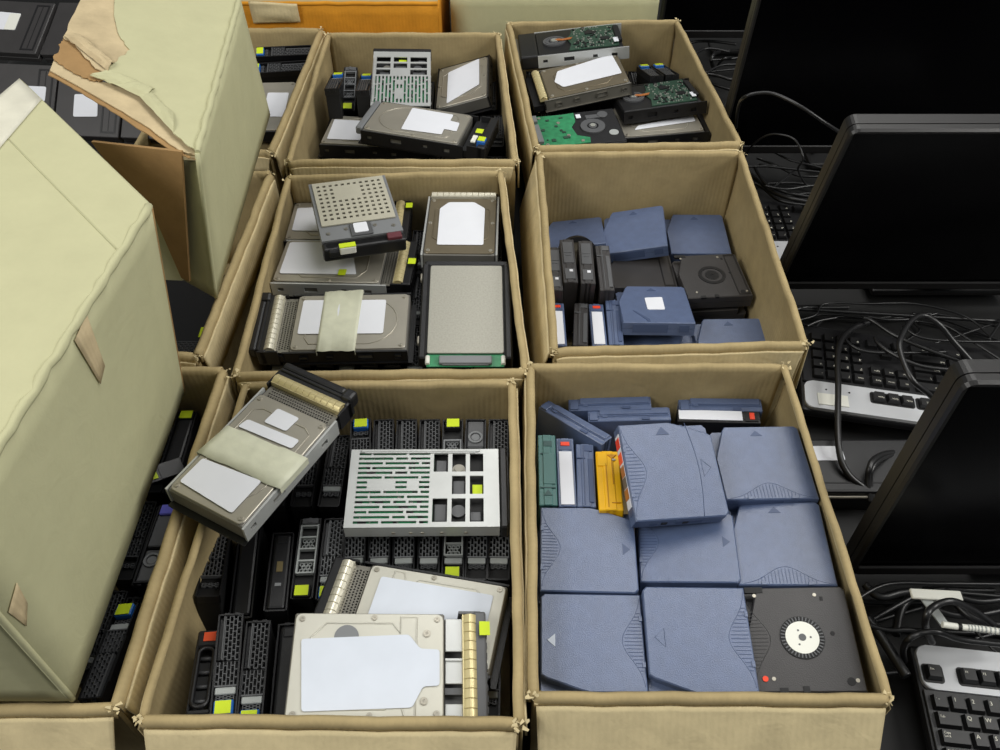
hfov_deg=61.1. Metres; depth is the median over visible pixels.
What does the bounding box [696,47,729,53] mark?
cable
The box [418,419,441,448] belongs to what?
carrier
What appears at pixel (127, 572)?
carrier
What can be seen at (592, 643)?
cartridge
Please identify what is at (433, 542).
grille
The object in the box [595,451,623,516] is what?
cartridge
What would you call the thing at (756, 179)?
cable
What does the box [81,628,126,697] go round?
grille
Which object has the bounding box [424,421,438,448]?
grille
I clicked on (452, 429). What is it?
carrier
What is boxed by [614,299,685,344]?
cartridge
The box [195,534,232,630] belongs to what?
carrier
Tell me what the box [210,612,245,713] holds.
carrier
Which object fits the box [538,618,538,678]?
cartridge
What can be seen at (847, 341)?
cable
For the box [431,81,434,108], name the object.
carrier
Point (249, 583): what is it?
carrier
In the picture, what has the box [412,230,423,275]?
carrier
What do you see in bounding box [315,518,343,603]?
carrier
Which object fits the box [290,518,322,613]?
carrier
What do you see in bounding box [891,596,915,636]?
cable
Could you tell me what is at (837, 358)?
cable
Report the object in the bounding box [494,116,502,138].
grille
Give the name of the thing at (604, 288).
cartridge
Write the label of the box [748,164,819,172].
cable
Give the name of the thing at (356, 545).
grille
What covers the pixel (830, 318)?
cable
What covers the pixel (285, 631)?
carrier
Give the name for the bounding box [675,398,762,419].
cartridge
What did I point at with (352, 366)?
carrier
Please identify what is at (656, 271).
cartridge
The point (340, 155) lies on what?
tray
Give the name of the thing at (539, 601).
cartridge
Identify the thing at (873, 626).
cable
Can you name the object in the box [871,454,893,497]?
cable
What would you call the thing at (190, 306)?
carrier
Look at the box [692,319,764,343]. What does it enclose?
cartridge
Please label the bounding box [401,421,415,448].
grille
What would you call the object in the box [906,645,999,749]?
keyboard
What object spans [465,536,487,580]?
carrier
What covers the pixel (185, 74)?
carton
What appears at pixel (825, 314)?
cable
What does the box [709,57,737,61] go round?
cable
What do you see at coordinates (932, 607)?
cable
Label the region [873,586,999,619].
cable
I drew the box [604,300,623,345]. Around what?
cartridge
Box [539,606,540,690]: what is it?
cartridge
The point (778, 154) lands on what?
cable
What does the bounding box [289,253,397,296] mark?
tray
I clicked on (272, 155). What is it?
cardboard box
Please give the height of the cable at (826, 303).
0.004 m
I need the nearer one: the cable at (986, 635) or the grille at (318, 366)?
the cable at (986, 635)
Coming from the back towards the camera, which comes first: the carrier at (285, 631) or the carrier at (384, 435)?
the carrier at (384, 435)
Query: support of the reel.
in the cardboard box at (561, 186)
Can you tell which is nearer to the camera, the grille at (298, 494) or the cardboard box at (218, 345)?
the grille at (298, 494)
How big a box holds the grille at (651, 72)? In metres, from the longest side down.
0.079 x 0.024 x 0.004 m
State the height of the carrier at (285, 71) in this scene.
0.116 m
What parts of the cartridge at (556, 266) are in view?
spine panel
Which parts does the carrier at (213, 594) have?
bezel frame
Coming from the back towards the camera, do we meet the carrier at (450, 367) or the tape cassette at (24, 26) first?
the tape cassette at (24, 26)
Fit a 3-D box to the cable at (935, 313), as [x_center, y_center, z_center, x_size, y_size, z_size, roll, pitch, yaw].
[0.623,-0.089,1.304,0.112,0.004,0.014,-3,48,-3]
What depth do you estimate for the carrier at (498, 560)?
0.95 m
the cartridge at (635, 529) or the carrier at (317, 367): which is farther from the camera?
the carrier at (317, 367)
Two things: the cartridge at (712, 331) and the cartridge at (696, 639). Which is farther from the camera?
the cartridge at (712, 331)
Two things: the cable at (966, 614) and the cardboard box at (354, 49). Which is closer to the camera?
the cable at (966, 614)
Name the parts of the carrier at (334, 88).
bezel frame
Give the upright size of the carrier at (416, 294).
0.107 m
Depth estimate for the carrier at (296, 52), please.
1.67 m
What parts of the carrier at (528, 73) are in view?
bezel frame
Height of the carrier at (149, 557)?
0.053 m
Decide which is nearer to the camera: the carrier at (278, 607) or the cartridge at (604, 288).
the carrier at (278, 607)
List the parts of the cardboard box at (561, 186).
wall panel, wall panel, wall panel, wall panel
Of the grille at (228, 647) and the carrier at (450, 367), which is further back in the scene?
the carrier at (450, 367)
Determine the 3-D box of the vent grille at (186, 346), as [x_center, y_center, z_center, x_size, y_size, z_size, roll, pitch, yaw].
[-0.448,-0.032,1.198,0.096,0.002,0.041,0,48,0]
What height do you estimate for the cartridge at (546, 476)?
0.106 m
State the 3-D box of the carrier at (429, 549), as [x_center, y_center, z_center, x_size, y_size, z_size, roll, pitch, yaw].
[-0.081,0.227,1.010,0.026,0.117,0.102,-1,47,-1]
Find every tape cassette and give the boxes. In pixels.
[0,1,57,61]
[0,63,58,111]
[7,58,52,65]
[41,3,78,62]
[56,80,123,142]
[86,141,134,158]
[121,119,159,143]
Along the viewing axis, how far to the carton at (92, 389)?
0.78 m
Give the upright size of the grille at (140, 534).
0.004 m
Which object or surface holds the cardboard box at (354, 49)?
on the table
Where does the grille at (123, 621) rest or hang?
attached to the carrier at (99, 685)
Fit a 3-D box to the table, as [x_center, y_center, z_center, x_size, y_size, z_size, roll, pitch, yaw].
[0.000,-0.453,1.731,8.000,0.020,8.000,0,48,0]
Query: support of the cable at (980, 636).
on the cable at (986, 635)
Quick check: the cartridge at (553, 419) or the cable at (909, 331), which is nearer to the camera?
the cartridge at (553, 419)
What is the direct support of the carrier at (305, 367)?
on the cardboard box at (415, 187)
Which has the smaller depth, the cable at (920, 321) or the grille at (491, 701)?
the grille at (491, 701)
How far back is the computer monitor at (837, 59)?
1.46 m
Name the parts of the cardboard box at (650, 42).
wall panel, wall panel, wall panel, wall panel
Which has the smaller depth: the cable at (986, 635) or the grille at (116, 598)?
the grille at (116, 598)
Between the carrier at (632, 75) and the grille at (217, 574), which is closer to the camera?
the grille at (217, 574)
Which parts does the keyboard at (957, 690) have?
silver panel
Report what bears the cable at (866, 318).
on the keyboard at (876, 390)
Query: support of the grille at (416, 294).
attached to the carrier at (416, 294)
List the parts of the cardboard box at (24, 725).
wall panel, wall panel, wall panel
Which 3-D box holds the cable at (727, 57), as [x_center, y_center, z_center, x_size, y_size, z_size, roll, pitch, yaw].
[0.492,-0.690,1.852,0.034,0.044,0.074,25,52,21]
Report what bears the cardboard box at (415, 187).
on the table
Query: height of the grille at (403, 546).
0.004 m
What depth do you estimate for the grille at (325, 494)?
1.00 m
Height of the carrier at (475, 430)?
0.143 m
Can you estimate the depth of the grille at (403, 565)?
0.95 m
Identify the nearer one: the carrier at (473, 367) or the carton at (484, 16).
the carrier at (473, 367)
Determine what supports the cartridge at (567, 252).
in the cardboard box at (561, 186)
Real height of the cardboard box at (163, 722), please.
0.192 m
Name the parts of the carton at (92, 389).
panel, panel, panel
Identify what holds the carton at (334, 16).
on the table
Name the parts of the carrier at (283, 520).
bezel frame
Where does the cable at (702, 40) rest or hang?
on the table
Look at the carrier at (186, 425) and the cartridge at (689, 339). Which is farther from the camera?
the cartridge at (689, 339)
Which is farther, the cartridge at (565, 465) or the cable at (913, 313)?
the cable at (913, 313)
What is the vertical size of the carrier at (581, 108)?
0.095 m
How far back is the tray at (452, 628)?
0.82 m
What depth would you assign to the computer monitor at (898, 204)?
1.21 m
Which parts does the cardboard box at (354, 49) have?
wall panel, wall panel, wall panel, wall panel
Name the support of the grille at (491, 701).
attached to the carrier at (494, 695)
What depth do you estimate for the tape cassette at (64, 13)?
1.59 m
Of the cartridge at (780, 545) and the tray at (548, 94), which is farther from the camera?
the tray at (548, 94)
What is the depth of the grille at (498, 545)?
0.96 m
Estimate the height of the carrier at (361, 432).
0.145 m
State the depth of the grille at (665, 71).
1.64 m
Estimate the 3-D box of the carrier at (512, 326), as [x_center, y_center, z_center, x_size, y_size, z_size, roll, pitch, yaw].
[0.005,0.005,1.217,0.026,0.107,0.107,1,48,1]
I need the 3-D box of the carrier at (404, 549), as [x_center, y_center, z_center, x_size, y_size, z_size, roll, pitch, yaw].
[-0.110,0.227,1.010,0.026,0.117,0.102,-2,47,-2]
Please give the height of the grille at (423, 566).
0.002 m
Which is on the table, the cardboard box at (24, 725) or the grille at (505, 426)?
the cardboard box at (24, 725)
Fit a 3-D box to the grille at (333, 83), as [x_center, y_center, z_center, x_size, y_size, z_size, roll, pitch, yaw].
[-0.303,-0.530,1.548,0.024,0.004,0.078,-3,33,-1]
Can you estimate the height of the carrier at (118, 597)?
0.097 m
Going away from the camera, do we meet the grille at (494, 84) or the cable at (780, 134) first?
the cable at (780, 134)
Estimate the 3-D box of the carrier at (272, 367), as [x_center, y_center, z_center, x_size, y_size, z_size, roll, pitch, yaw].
[-0.302,0.004,1.217,0.026,0.107,0.107,0,48,0]
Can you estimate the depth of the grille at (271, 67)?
1.62 m
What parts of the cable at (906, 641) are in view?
white strip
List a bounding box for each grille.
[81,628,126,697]
[90,593,125,656]
[114,619,130,624]
[121,564,134,568]
[125,503,154,557]
[132,599,142,605]
[159,427,172,462]
[176,341,197,351]
[201,534,227,578]
[201,583,218,587]
[214,615,241,688]
[215,694,233,700]
[240,622,268,697]
[242,704,260,709]
[267,63,304,71]
[271,47,309,55]
[295,461,317,487]
[296,492,311,496]
[297,365,309,367]
[317,365,332,367]
[319,520,343,576]
[323,437,348,486]
[323,492,338,496]
[326,78,341,88]
[345,537,364,557]
[351,438,368,451]
[354,431,367,436]
[357,80,370,89]
[362,364,377,367]
[369,537,388,558]
[378,421,392,448]
[384,364,400,367]
[394,537,413,558]
[396,564,411,567]
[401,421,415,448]
[407,328,422,367]
[412,277,421,310]
[416,231,422,261]
[419,537,438,558]
[421,564,436,569]
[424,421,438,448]
[431,83,433,101]
[467,536,486,558]
[469,564,483,569]
[488,699,495,704]
[489,505,508,558]
[491,564,505,569]
[492,83,495,103]
[493,421,507,460]
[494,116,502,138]
[631,72,636,84]
[642,69,657,75]
[657,68,673,74]
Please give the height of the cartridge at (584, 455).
0.118 m
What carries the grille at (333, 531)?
attached to the carrier at (333, 531)
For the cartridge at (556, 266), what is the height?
0.107 m
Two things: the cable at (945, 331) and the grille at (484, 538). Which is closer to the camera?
the grille at (484, 538)
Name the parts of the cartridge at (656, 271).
label panel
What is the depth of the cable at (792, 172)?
1.57 m
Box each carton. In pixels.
[0,78,184,701]
[48,0,269,298]
[241,0,450,69]
[450,0,658,53]
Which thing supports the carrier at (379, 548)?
on the cardboard box at (163, 722)
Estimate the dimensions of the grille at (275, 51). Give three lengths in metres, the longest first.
0.077 x 0.024 x 0.004 m
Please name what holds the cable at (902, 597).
on the cable at (980, 636)
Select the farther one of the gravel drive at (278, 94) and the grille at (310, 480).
the gravel drive at (278, 94)
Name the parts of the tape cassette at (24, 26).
label panel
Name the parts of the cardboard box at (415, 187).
wall panel, wall panel, wall panel, wall panel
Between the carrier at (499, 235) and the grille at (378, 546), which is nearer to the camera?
the grille at (378, 546)
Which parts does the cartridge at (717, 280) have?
label panel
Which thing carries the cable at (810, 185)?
on the cable
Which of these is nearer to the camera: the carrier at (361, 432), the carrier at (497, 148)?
the carrier at (361, 432)
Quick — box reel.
[558,235,594,258]
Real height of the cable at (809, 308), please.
0.007 m
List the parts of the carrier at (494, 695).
bezel frame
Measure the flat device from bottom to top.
0.045 m
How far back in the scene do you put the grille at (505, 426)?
1.04 m
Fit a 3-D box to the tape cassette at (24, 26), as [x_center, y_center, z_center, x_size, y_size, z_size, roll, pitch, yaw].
[-0.907,-0.649,1.600,0.116,0.064,0.122,5,48,5]
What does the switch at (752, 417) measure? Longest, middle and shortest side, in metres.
0.011 x 0.006 x 0.002 m
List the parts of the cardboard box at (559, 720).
wall panel, wall panel, wall panel, wall panel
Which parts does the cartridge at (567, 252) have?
spine panel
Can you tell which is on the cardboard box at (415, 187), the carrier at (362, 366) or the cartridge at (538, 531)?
the carrier at (362, 366)
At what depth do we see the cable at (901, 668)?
0.95 m
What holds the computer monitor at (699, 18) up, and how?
on the table
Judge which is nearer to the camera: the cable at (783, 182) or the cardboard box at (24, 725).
the cardboard box at (24, 725)
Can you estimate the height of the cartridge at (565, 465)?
0.110 m
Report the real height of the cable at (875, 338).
0.006 m
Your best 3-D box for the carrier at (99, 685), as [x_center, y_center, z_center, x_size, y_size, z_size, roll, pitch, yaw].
[-0.393,0.290,0.869,0.031,0.050,0.109,0,48,0]
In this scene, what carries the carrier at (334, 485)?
on the cardboard box at (163, 722)
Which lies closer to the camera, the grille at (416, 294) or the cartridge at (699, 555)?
the cartridge at (699, 555)
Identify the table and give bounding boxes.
[0,0,999,749]
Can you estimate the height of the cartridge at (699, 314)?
0.022 m
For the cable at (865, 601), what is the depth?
1.03 m
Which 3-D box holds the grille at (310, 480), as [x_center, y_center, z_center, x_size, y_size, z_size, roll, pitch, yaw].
[-0.234,0.105,1.036,0.024,0.004,0.076,-1,48,0]
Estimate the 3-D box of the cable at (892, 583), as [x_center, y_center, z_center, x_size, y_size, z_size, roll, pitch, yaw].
[0.594,0.254,0.991,0.412,0.006,0.039,-2,48,-2]
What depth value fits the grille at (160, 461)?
1.09 m
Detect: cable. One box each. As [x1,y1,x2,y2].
[690,39,735,45]
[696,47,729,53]
[705,68,734,72]
[706,63,735,73]
[707,73,731,80]
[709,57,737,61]
[710,50,720,70]
[711,82,729,90]
[717,56,736,64]
[734,91,838,132]
[745,133,806,184]
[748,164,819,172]
[750,171,806,203]
[753,181,804,205]
[754,167,808,197]
[756,157,817,177]
[765,184,813,190]
[767,181,812,187]
[774,153,821,168]
[774,171,794,186]
[797,305,999,322]
[801,302,999,339]
[802,313,999,327]
[802,323,997,342]
[806,316,837,326]
[815,316,999,339]
[834,320,870,485]
[845,338,947,354]
[861,581,999,597]
[862,582,911,600]
[862,599,952,675]
[863,316,962,361]
[865,450,895,501]
[867,615,910,678]
[868,312,938,320]
[869,623,925,638]
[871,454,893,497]
[873,336,948,370]
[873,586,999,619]
[888,627,999,636]
[891,592,999,599]
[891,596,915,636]
[896,313,972,398]
[900,588,999,663]
[902,325,999,342]
[907,320,987,339]
[912,312,999,358]
[921,598,996,645]
[923,605,999,618]
[932,588,999,604]
[941,621,999,634]
[944,588,999,627]
[969,633,996,638]
[975,632,996,651]
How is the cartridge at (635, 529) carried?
on the cartridge
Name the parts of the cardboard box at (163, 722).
wall panel, wall panel, wall panel, wall panel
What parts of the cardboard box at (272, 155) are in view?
wall panel, wall panel, wall panel, wall panel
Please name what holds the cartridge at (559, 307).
in the cardboard box at (561, 186)
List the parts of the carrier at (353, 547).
bezel frame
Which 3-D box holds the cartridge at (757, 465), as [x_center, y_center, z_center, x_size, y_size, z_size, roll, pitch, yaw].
[0.308,0.108,1.000,0.106,0.022,0.105,-1,48,0]
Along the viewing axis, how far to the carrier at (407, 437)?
1.04 m
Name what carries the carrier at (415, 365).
on the cardboard box at (415, 187)
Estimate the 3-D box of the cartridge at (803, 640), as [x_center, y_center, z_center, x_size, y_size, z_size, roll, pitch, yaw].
[0.303,0.269,0.855,0.104,0.040,0.109,1,48,1]
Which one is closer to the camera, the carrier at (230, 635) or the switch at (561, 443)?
the carrier at (230, 635)
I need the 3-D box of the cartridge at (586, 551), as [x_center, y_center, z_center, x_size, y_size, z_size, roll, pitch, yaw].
[0.096,0.197,0.933,0.105,0.026,0.103,2,48,1]
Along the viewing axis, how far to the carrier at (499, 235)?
1.34 m
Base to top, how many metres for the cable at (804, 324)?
0.004 m
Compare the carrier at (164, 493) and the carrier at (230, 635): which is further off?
the carrier at (164, 493)
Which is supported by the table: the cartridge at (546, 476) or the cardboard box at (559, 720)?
the cardboard box at (559, 720)
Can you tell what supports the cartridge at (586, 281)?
in the cardboard box at (561, 186)
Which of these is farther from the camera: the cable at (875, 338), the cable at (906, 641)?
the cable at (875, 338)
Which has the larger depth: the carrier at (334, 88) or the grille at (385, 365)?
the carrier at (334, 88)
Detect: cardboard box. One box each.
[0,366,236,749]
[132,378,529,749]
[134,26,325,205]
[178,170,279,388]
[226,168,529,458]
[284,31,520,243]
[504,18,744,189]
[519,150,814,426]
[521,361,893,749]
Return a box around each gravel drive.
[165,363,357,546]
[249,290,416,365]
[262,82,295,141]
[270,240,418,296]
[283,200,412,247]
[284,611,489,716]
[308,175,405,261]
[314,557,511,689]
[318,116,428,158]
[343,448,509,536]
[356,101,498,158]
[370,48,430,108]
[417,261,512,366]
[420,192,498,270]
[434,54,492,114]
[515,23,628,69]
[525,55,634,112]
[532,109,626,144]
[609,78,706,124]
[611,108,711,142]
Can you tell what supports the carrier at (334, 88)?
in the cardboard box at (354, 49)
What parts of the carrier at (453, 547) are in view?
cell frame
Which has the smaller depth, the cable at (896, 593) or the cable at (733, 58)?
the cable at (896, 593)
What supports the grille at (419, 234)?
attached to the carrier at (417, 236)
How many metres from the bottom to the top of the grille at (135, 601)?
0.004 m
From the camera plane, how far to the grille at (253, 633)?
0.85 m
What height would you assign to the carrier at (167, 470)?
0.035 m
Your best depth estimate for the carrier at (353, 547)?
0.96 m
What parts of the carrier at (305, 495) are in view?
bezel frame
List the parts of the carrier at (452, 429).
cell frame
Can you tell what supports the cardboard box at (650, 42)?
on the table
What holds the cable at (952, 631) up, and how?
on the table
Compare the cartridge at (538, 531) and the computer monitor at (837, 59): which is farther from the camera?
the computer monitor at (837, 59)
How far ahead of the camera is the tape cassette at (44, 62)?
1.66 m
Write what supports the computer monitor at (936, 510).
on the table
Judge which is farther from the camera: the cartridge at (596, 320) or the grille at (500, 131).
the grille at (500, 131)
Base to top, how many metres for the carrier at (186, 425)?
0.042 m
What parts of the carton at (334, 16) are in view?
wall panel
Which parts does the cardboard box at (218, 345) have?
wall panel, wall panel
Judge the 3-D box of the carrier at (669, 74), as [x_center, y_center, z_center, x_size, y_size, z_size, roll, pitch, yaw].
[0.322,-0.547,1.671,0.026,0.136,0.137,-4,48,-4]
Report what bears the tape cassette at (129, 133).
on the cardboard box at (272, 155)
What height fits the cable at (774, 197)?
0.007 m
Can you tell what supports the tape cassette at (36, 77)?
on the tape cassette
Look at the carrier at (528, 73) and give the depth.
1.68 m
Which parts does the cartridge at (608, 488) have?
spine panel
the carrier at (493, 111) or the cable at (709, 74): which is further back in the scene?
the cable at (709, 74)
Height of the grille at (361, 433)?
0.002 m
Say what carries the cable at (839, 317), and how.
on the table
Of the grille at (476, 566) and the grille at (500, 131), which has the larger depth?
the grille at (500, 131)
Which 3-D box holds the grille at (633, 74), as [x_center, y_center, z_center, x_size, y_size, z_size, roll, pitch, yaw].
[0.275,-0.590,1.706,0.024,0.004,0.076,-1,48,-1]
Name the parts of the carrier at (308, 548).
cell frame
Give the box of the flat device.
[811,440,906,508]
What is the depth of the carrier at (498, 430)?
1.04 m
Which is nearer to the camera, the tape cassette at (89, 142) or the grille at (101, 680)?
the grille at (101, 680)
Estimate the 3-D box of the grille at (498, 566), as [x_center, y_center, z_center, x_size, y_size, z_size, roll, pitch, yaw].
[-0.002,0.215,0.948,0.018,0.002,0.006,1,47,1]
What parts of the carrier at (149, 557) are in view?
bezel frame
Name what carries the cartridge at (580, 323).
on the cardboard box at (561, 186)
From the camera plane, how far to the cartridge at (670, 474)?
0.94 m
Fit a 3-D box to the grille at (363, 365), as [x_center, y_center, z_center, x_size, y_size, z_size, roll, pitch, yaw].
[-0.179,-0.040,1.189,0.024,0.004,0.076,0,48,0]
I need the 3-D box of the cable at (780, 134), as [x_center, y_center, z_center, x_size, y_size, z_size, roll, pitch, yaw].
[0.490,-0.395,1.520,0.061,0.114,0.141,-35,57,-28]
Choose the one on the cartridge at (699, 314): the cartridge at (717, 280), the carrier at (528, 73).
the cartridge at (717, 280)
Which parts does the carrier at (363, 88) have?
bezel frame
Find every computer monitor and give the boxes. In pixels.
[659,0,751,53]
[725,0,999,168]
[780,114,999,294]
[846,359,999,574]
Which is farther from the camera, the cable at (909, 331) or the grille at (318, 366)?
the cable at (909, 331)
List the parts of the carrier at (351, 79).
cell frame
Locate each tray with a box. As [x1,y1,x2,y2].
[278,302,416,365]
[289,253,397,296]
[318,152,410,158]
[358,121,487,158]
[444,620,461,715]
[525,77,634,112]
[696,114,711,140]
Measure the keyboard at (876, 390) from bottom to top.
0.030 m
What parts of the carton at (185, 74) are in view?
panel, panel, panel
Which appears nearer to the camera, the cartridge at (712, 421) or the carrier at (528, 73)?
the cartridge at (712, 421)
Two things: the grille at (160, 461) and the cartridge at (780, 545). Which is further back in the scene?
the grille at (160, 461)
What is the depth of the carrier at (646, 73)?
1.64 m
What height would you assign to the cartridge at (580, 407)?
0.115 m
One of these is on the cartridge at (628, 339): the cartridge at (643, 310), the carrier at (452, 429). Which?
the cartridge at (643, 310)
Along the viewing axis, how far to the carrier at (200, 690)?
0.85 m
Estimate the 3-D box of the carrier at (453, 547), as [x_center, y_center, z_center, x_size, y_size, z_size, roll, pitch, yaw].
[-0.053,0.226,1.009,0.026,0.120,0.102,0,47,0]
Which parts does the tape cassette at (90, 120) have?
label panel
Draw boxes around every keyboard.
[760,202,804,258]
[798,326,999,430]
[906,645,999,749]
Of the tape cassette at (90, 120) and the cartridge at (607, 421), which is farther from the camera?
the tape cassette at (90, 120)
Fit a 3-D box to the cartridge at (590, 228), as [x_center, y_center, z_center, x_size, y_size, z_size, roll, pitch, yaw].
[0.124,-0.229,1.417,0.100,0.058,0.109,1,48,1]
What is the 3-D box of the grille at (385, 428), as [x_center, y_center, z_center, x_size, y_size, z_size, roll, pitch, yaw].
[-0.141,0.085,1.026,0.023,0.004,0.075,-3,48,-3]
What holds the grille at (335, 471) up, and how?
attached to the carrier at (334, 485)
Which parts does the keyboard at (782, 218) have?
silver panel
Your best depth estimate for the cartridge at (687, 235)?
1.41 m
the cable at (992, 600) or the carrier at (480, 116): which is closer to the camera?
the cable at (992, 600)
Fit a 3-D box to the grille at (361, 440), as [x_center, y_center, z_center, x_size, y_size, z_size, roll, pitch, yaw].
[-0.166,0.106,1.007,0.023,0.004,0.075,-4,48,-3]
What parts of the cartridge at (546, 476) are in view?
spine panel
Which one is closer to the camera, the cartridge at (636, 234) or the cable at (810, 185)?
the cartridge at (636, 234)
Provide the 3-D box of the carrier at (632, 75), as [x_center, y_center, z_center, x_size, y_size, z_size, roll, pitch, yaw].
[0.275,-0.550,1.730,0.026,0.095,0.107,-1,48,-1]
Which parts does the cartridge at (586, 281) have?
spine panel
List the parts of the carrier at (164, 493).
bezel frame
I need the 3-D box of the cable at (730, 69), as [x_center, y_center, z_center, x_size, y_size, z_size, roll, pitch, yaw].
[0.591,-0.625,1.855,0.402,0.006,0.186,36,57,28]
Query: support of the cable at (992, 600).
on the cable at (982, 592)
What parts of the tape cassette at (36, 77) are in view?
label panel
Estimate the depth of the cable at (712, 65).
1.84 m
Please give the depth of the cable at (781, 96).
1.37 m
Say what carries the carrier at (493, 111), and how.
on the cardboard box at (354, 49)
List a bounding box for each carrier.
[77,603,140,702]
[79,590,130,688]
[115,501,158,596]
[125,597,142,605]
[131,507,158,596]
[132,505,172,598]
[146,425,172,505]
[151,457,184,484]
[161,410,200,492]
[162,488,171,503]
[166,275,224,351]
[185,630,216,714]
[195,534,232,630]
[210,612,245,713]
[229,526,270,626]
[237,619,275,713]
[256,45,310,62]
[257,60,305,82]
[263,532,295,639]
[268,490,298,545]
[269,327,293,370]
[270,622,294,714]
[290,451,326,529]
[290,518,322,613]
[297,365,314,370]
[314,365,337,370]
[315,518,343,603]
[317,435,349,523]
[324,72,344,121]
[337,364,359,369]
[343,66,358,115]
[343,506,367,613]
[349,418,372,470]
[355,73,371,117]
[360,364,382,369]
[367,537,392,578]
[372,419,395,448]
[383,363,404,369]
[392,537,417,568]
[395,419,418,448]
[405,326,426,368]
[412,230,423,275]
[412,276,421,325]
[417,537,441,572]
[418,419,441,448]
[427,367,449,368]
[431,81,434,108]
[441,536,465,576]
[442,419,463,448]
[450,367,470,368]
[464,419,485,448]
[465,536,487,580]
[473,367,490,368]
[477,115,490,156]
[483,81,495,114]
[487,419,508,502]
[487,503,509,583]
[488,668,500,715]
[490,115,503,158]
[494,326,512,367]
[498,230,501,260]
[526,71,537,116]
[537,113,550,116]
[569,106,583,112]
[600,100,613,109]
[627,71,636,84]
[636,64,663,84]
[651,63,678,81]
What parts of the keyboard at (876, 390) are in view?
silver panel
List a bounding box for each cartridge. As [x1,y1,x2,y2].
[535,401,611,472]
[535,435,557,538]
[537,531,538,617]
[538,526,540,607]
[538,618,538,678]
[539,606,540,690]
[540,508,638,599]
[541,594,647,691]
[549,217,605,247]
[550,247,562,302]
[555,303,566,347]
[555,438,576,507]
[559,239,577,331]
[568,397,651,421]
[572,303,588,345]
[574,444,595,508]
[576,241,595,308]
[587,407,670,451]
[588,304,606,345]
[594,245,614,308]
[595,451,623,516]
[604,206,668,262]
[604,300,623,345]
[611,256,677,298]
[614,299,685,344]
[614,423,728,527]
[615,286,695,335]
[634,528,641,601]
[637,510,740,591]
[640,587,758,691]
[665,215,731,263]
[672,254,752,308]
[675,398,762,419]
[675,409,760,434]
[685,336,693,342]
[691,306,745,321]
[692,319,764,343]
[710,426,818,509]
[730,502,837,589]
[744,587,867,692]
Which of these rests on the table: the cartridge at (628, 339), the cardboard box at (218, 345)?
the cardboard box at (218, 345)
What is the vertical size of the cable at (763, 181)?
0.006 m
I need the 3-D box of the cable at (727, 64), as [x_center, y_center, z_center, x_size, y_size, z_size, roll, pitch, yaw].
[0.464,-0.653,1.804,0.092,0.005,0.018,-24,52,-20]
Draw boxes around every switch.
[560,442,568,445]
[749,413,754,419]
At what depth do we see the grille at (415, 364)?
1.18 m
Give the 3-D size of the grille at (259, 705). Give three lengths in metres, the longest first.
0.017 x 0.006 x 0.002 m
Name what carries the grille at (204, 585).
attached to the carrier at (213, 594)
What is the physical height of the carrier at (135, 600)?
0.097 m
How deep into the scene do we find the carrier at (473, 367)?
1.16 m
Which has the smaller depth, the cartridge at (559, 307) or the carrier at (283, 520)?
the carrier at (283, 520)
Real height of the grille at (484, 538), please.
0.004 m

